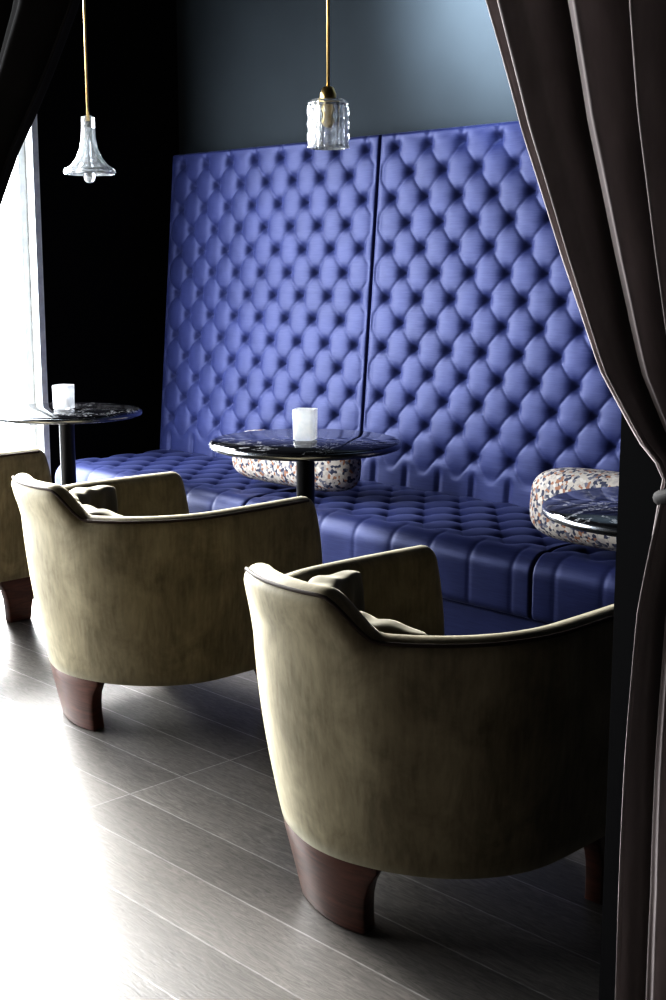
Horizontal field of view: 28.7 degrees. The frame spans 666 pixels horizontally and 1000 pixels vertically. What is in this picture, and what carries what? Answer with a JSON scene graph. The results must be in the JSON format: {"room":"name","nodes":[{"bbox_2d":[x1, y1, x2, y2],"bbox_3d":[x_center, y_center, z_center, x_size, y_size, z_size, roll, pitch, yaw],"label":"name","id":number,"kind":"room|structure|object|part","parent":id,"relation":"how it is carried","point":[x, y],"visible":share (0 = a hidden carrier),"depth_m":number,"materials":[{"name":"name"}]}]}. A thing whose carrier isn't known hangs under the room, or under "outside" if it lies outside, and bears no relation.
{"room":"cocktail lounge","nodes":[
{"label":"cocktail lounge","id":0,"kind":"room"},
{"bbox_2d":[37,0,178,483],"bbox_3d":[-2.929,-0.995,4.548,5.900,3.000,0.150,-10,14,-43],"label":"wall","id":1,"kind":"structure","parent":0,"point":[105,241],"depth_m":6.23,"materials":[{"name":"black paint"}]},
{"bbox_2d":[11,141,36,448],"bbox_3d":[-3.018,-0.839,4.501,4.470,2.590,0.070,-10,14,-43],"label":"window","id":2,"kind":"structure","parent":1,"relation":"in","point":[18,176],"depth_m":6.02,"materials":[{"name":"white glass"}]},
{"bbox_2d":[25,115,50,472],"bbox_3d":[-1.369,-1.105,5.993,0.032,2.590,0.062,-10,14,-43],"label":"trim","id":3,"kind":"structure","parent":1,"relation":"attached to","point":[31,141],"depth_m":5.99,"materials":[{"name":"white paint"}]},
{"bbox_2d":[0,592,601,999],"bbox_3d":[-0.608,0.950,2.476,6.200,0.100,6.800,-10,14,-43],"label":"floor","id":4,"kind":"structure","parent":0,"point":[146,854],"depth_m":2.82,"materials":[{"name":"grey wood"}]},
{"bbox_2d":[0,448,51,622],"bbox_3d":[-1.576,0.083,4.951,0.787,0.736,0.737,-9,14,-41],"label":"armchair","id":5,"kind":"object","parent":4,"relation":"on","point":[16,590],"visible":0.72,"depth_m":4.85,"materials":[{"name":"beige fabric"}]},
{"bbox_3d":[-1.196,0.366,4.936,0.055,0.185,0.169,10,14,44],"label":"leg","id":6,"kind":"part","parent":5,"relation":"part of","materials":[{"name":"brown wood"}]},
{"bbox_2d":[0,402,141,598],"bbox_3d":[-1.092,-0.002,5.387,0.616,0.750,0.616,2,10,10],"label":"round table","id":7,"kind":"object","parent":4,"relation":"on","point":[83,412],"visible":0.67,"depth_m":5.28,"materials":[{"name":"black stone"}]},
{"bbox_2d":[52,384,74,409],"bbox_3d":[-1.103,-0.422,5.323,0.074,0.100,0.074,3,10,14],"label":"candle holder","id":8,"kind":"object","parent":7,"relation":"on","point":[63,394],"visible":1,"depth_m":5.29,"materials":[{"name":"white glass"}]},
{"bbox_2d":[11,471,321,730],"bbox_3d":[-0.550,0.268,3.915,0.787,0.736,0.737,-9,14,-42],"label":"armchair","id":9,"kind":"object","parent":4,"relation":"on","point":[131,587],"visible":0.88,"depth_m":3.62,"materials":[{"name":"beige fabric"}]},
{"bbox_3d":[-0.761,0.564,3.827,0.092,0.185,0.329,-7,12,-35],"label":"leg","id":10,"kind":"part","parent":9,"relation":"part of","materials":[{"name":"brown wood"}]},
{"bbox_2d":[69,485,121,515],"bbox_3d":[-0.733,0.070,3.842,0.221,0.163,0.579,-2,10,-12],"label":"cushion","id":11,"kind":"object","parent":9,"relation":"on","point":[94,500],"depth_m":3.99,"materials":[{"name":"beige fabric"}]},
{"bbox_3d":[-0.169,0.550,3.907,0.055,0.185,0.169,10,14,43],"label":"leg","id":12,"kind":"part","parent":9,"relation":"part of","materials":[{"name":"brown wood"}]},
{"bbox_2d":[209,429,400,504],"bbox_3d":[-0.093,0.166,4.449,0.646,0.750,0.646,-7,12,-35],"label":"round table","id":13,"kind":"object","parent":4,"relation":"on","point":[273,444],"visible":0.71,"depth_m":4.29,"materials":[{"name":"black stone"}]},
{"bbox_2d":[293,408,317,440],"bbox_3d":[-0.093,-0.254,4.367,0.074,0.105,0.074,3,10,14],"label":"candle holder","id":14,"kind":"object","parent":13,"relation":"on","point":[305,420],"visible":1,"depth_m":4.33,"materials":[{"name":"white glass"}]},
{"bbox_2d":[55,121,621,635],"bbox_3d":[0.451,-0.450,4.742,0.897,1.860,4.170,-10,14,-43],"label":"banquette","id":15,"kind":"object","parent":4,"relation":"on","point":[414,288],"visible":0.68,"depth_m":5.16,"materials":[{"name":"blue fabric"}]},
{"bbox_2d":[55,449,295,513],"bbox_3d":[-0.569,-0.029,5.730,0.692,0.214,1.319,-10,14,-43],"label":"seat cushion","id":16,"kind":"object","parent":15,"relation":"on","point":[211,481],"depth_m":5.68,"materials":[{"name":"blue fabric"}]},
{"bbox_3d":[-0.291,-0.861,5.907,0.257,1.460,1.389,-10,14,-43],"label":"panel","id":17,"kind":"part","parent":15,"relation":"part of","materials":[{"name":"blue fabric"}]},
{"bbox_2d":[232,430,360,491],"bbox_3d":[-0.154,-0.160,5.167,0.211,0.212,0.700,-9,14,-42],"label":"lumbar cushion","id":18,"kind":"object","parent":15,"relation":"on","point":[338,475],"visible":0.44,"depth_m":4.99,"materials":[{"name":"fabric"}]},
{"bbox_2d":[246,481,572,618],"bbox_3d":[0.377,0.141,4.775,0.692,0.214,1.389,-10,14,-43],"label":"seat cushion","id":19,"kind":"object","parent":15,"relation":"on","point":[488,549],"depth_m":4.50,"materials":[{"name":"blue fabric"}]},
{"bbox_3d":[0.679,-0.686,4.927,0.257,1.460,1.389,-10,14,-43],"label":"panel","id":20,"kind":"part","parent":15,"relation":"part of","materials":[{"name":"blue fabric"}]},
{"bbox_2d":[529,468,618,550],"bbox_3d":[0.891,0.038,3.968,0.253,0.242,0.679,-9,13,-41],"label":"lumbar cushion","id":21,"kind":"object","parent":15,"relation":"on","point":[550,483],"visible":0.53,"depth_m":4.00,"materials":[{"name":"fabric"}]},
{"bbox_2d":[532,544,615,623],"bbox_3d":[1.347,0.316,3.795,0.692,0.214,1.389,-10,14,-43],"label":"seat cushion","id":22,"kind":"object","parent":15,"relation":"on","point":[569,580],"depth_m":3.97,"materials":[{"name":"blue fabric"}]},
{"bbox_2d":[244,545,613,934],"bbox_3d":[0.202,0.473,2.767,0.787,0.736,0.737,-9,14,-42],"label":"armchair","id":23,"kind":"object","parent":4,"relation":"on","point":[397,744],"visible":0.93,"depth_m":2.47,"materials":[{"name":"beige fabric"}]},
{"bbox_3d":[-0.008,0.769,2.679,0.092,0.185,0.329,-7,12,-35],"label":"leg","id":24,"kind":"part","parent":23,"relation":"part of","materials":[{"name":"brown wood"}]},
{"bbox_2d":[309,570,426,634],"bbox_3d":[0.019,0.274,2.695,0.221,0.163,0.579,-2,10,-12],"label":"cushion","id":25,"kind":"object","parent":23,"relation":"on","point":[349,582],"depth_m":2.83,"materials":[{"name":"beige fabric"}]},
{"bbox_3d":[0.584,0.754,2.759,0.055,0.185,0.169,10,14,43],"label":"leg","id":26,"kind":"part","parent":23,"relation":"part of","materials":[{"name":"brown wood"}]},
{"bbox_2d":[542,486,618,536],"bbox_3d":[0.825,0.384,3.226,0.626,0.750,0.626,0,10,0],"label":"round table","id":27,"kind":"object","parent":4,"relation":"on","point":[591,510],"visible":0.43,"depth_m":3.12,"materials":[{"name":"black stone"}]},
{"bbox_2d":[176,0,518,154],"bbox_3d":[1.558,-0.947,4.282,0.150,3.000,6.800,-10,14,-43],"label":"wall","id":28,"kind":"structure","parent":0,"point":[249,71],"depth_m":5.62,"materials":[{"name":"grey paint"}]},
{"bbox_2d":[599,414,661,999],"bbox_3d":[1.138,-0.337,0.864,0.100,3.000,2.115,-10,14,-43],"label":"wall pier","id":29,"kind":"object","parent":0,"point":[640,478],"depth_m":1.68,"materials":[{"name":"black paint"}]},
{"bbox_3d":[-0.608,-2.102,1.931,6.200,0.100,6.800,-10,14,-43],"label":"ceiling","id":30,"kind":"structure","parent":0,"visible":0},
{"bbox_2d":[63,0,115,182],"bbox_3d":[-0.958,-1.913,5.008,0.196,1.351,0.196,-4,11,-21],"label":"pendant lamp","id":31,"kind":"object","parent":30,"relation":"hanging from","point":[89,163],"visible":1,"depth_m":5.07,"materials":[{"name":"clear glass"}]},
{"bbox_3d":[-0.958,-2.013,4.990,0.011,1.080,0.011,-10,14,-43],"label":"rod","id":32,"kind":"part","parent":31,"relation":"part of","materials":[{"name":"gold metal"}]},
{"bbox_3d":[-0.958,-1.391,5.101,0.196,0.223,0.196,-4,11,-21],"label":"lamp shade","id":33,"kind":"part","parent":31,"relation":"part of","materials":[{"name":"clear glass"}]},
{"bbox_3d":[-0.958,-1.348,5.109,0.046,0.202,0.046,-10,14,-43],"label":"bulb","id":34,"kind":"part","parent":31,"relation":"part of","materials":[{"name":"clear glass"}]},
{"bbox_2d":[307,0,349,149],"bbox_3d":[-0.015,-1.776,4.094,0.139,1.299,0.139,-10,14,-43],"label":"pendant lamp","id":35,"kind":"object","parent":30,"relation":"hanging from","point":[328,124],"visible":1,"depth_m":4.14,"materials":[{"name":"clear glass"}]},
{"bbox_2d":[320,86,335,97],"bbox_3d":[-0.015,-1.267,4.185,0.052,0.125,0.052,-10,14,-43],"label":"socket","id":36,"kind":"object","parent":35,"relation":"attached to","point":[327,91],"depth_m":4.16,"materials":[{"name":"gold metal"}]},
{"bbox_3d":[-0.015,-1.838,4.083,0.011,1.105,0.011,-10,14,-43],"label":"rod","id":37,"kind":"part","parent":35,"relation":"part of","materials":[{"name":"gold metal"}]},
{"bbox_3d":[-0.015,-1.214,4.194,0.139,0.156,0.139,-10,14,-43],"label":"lamp shade","id":38,"kind":"part","parent":35,"relation":"part of","materials":[{"name":"clear glass"}]},
{"bbox_3d":[-0.046,-1.958,1.591,0.028,0.064,3.200,-10,14,-43],"label":"curtain rod","id":39,"kind":"object","parent":30,"relation":"attached to","visible":0},
{"bbox_2d":[0,0,79,205],"bbox_3d":[-0.605,-0.585,2.413,0.142,2.920,1.514,-10,14,-43],"label":"curtain","id":40,"kind":"object","parent":39,"relation":"hanging from","point":[34,34],"visible":1,"depth_m":2.33,"materials":[{"name":"fabric"}]},
{"bbox_2d":[485,0,665,999],"bbox_3d":[0.472,-0.392,1.335,0.141,2.919,1.522,-10,14,-43],"label":"curtain","id":41,"kind":"object","parent":39,"relation":"hanging from","point":[587,78],"visible":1,"depth_m":1.52,"materials":[{"name":"brown fabric"}]}
]}

